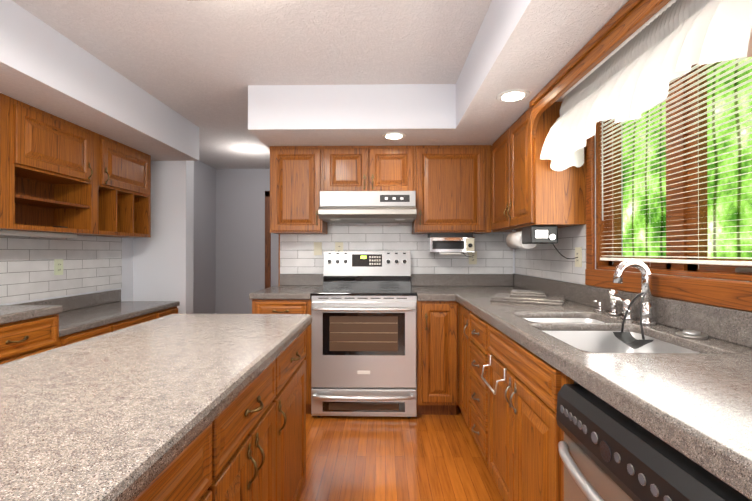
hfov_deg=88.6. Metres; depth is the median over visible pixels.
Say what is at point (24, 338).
base cabinet
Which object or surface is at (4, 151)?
upper cabinet
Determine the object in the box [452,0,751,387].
wall
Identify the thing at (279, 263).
trim
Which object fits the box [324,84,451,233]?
wall
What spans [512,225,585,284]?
wall tile
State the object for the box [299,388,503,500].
floor
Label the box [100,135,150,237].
upper cabinet
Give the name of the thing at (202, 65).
ceiling
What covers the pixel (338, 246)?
electrical outlet
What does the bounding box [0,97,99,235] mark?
upper cabinet
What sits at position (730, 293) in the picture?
window
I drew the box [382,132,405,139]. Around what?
recessed light
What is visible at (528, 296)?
cutting boards
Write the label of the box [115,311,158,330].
base cabinet
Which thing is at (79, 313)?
countertop
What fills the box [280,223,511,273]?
wall tile
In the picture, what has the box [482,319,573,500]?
base cabinet
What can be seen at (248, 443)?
base cabinet
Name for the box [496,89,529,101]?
recessed light
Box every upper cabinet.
[0,93,9,228]
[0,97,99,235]
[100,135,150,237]
[270,146,326,233]
[323,145,413,190]
[412,145,491,233]
[491,102,585,231]
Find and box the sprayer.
[608,290,619,315]
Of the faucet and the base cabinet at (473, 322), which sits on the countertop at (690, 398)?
the faucet
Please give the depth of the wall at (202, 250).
3.63 m
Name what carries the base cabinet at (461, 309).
on the floor
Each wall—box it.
[0,0,243,313]
[244,85,283,313]
[292,85,323,145]
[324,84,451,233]
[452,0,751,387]
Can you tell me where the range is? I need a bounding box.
[311,252,416,417]
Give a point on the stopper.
(692, 334)
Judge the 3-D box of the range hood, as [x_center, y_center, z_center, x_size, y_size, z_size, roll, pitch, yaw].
[-0.062,-0.351,3.191,0.751,0.225,0.500,0,0,1]
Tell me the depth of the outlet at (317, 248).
3.44 m
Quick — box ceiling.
[12,0,491,168]
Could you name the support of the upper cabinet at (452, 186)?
attached to the wall at (354, 115)
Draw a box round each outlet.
[54,259,62,274]
[314,242,321,254]
[335,242,342,251]
[469,251,476,263]
[575,247,581,266]
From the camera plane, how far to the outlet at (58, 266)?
2.82 m
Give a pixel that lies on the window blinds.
(736, 263)
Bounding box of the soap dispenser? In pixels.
[594,300,604,311]
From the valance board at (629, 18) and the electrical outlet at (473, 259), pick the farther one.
the electrical outlet at (473, 259)
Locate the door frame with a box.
[265,191,278,288]
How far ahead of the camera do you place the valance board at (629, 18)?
1.54 m
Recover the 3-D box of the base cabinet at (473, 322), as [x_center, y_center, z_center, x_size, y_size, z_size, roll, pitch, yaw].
[0.891,0.788,2.159,0.647,0.862,0.402,0,0,1]
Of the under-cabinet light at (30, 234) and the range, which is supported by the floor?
the range
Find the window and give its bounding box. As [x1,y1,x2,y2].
[585,62,751,311]
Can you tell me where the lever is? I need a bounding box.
[609,296,635,319]
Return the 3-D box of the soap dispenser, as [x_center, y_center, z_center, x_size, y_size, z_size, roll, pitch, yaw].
[1.138,0.280,1.964,0.053,0.055,0.044,0,0,1]
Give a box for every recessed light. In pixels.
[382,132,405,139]
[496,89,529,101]
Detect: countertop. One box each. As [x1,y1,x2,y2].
[0,305,62,324]
[0,314,311,500]
[13,289,179,336]
[249,274,322,299]
[411,273,751,500]
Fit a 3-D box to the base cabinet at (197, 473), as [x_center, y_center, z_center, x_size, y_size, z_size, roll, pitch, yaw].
[-0.675,0.784,0.595,0.643,0.858,0.485,0,0,1]
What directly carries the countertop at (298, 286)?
on the base cabinet at (281, 306)
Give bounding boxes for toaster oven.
[427,233,474,256]
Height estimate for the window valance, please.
0.400 m
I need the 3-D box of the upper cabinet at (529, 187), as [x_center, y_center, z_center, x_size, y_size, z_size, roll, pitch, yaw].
[1.056,-0.506,2.675,0.334,0.712,0.886,0,0,1]
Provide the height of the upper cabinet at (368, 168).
0.395 m
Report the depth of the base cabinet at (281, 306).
2.80 m
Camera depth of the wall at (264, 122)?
5.49 m
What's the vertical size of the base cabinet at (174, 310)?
0.724 m
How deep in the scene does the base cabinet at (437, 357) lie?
2.78 m
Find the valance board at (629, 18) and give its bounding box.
[529,0,670,137]
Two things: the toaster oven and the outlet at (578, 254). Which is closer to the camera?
the outlet at (578, 254)
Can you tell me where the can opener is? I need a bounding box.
[522,225,577,258]
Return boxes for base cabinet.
[0,314,58,363]
[59,323,114,346]
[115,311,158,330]
[133,410,224,500]
[159,306,177,317]
[225,354,280,500]
[252,298,311,413]
[281,329,305,500]
[417,301,457,414]
[458,303,465,420]
[466,308,481,452]
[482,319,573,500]
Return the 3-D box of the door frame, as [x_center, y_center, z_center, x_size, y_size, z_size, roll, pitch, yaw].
[-1.452,0.193,5.476,1.616,2.080,0.020,0,0,1]
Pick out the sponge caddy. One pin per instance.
(628, 339)
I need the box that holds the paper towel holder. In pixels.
[506,230,536,248]
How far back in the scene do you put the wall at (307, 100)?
2.74 m
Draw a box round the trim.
[278,234,279,285]
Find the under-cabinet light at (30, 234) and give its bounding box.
[0,230,76,237]
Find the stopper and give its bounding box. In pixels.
[676,330,707,338]
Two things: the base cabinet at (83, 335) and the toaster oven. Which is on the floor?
the base cabinet at (83, 335)
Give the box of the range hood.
[318,191,416,222]
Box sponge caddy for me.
[613,292,652,348]
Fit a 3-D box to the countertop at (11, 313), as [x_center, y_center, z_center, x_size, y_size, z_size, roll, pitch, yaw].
[-2.068,0.329,1.521,0.576,0.044,1.328,0,0,1]
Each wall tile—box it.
[0,235,121,303]
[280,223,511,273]
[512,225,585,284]
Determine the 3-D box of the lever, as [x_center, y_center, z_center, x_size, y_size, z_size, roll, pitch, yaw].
[1.113,0.257,1.735,0.100,0.099,0.056,0,0,1]
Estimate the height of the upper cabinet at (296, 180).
0.712 m
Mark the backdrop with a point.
(742, 208)
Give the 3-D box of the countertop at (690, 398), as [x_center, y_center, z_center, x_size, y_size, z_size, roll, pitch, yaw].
[0.736,0.351,1.490,0.920,0.310,3.868,0,0,1]
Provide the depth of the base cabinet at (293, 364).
1.57 m
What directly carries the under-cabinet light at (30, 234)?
attached to the upper cabinet at (67, 177)
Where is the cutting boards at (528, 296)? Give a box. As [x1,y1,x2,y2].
[490,289,564,304]
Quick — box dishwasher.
[556,384,750,500]
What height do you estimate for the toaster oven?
0.208 m
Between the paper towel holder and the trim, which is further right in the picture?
the paper towel holder
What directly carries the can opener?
attached to the upper cabinet at (529, 187)
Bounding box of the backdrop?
[623,57,751,258]
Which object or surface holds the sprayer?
on the countertop at (690, 398)
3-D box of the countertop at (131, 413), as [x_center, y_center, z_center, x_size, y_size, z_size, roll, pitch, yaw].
[-0.678,0.328,0.710,0.695,0.050,2.357,0,0,1]
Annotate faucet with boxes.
[613,259,655,324]
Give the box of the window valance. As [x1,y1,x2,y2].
[540,0,751,170]
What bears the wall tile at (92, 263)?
attached to the wall at (202, 250)
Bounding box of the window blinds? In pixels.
[600,57,751,268]
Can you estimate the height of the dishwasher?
0.840 m

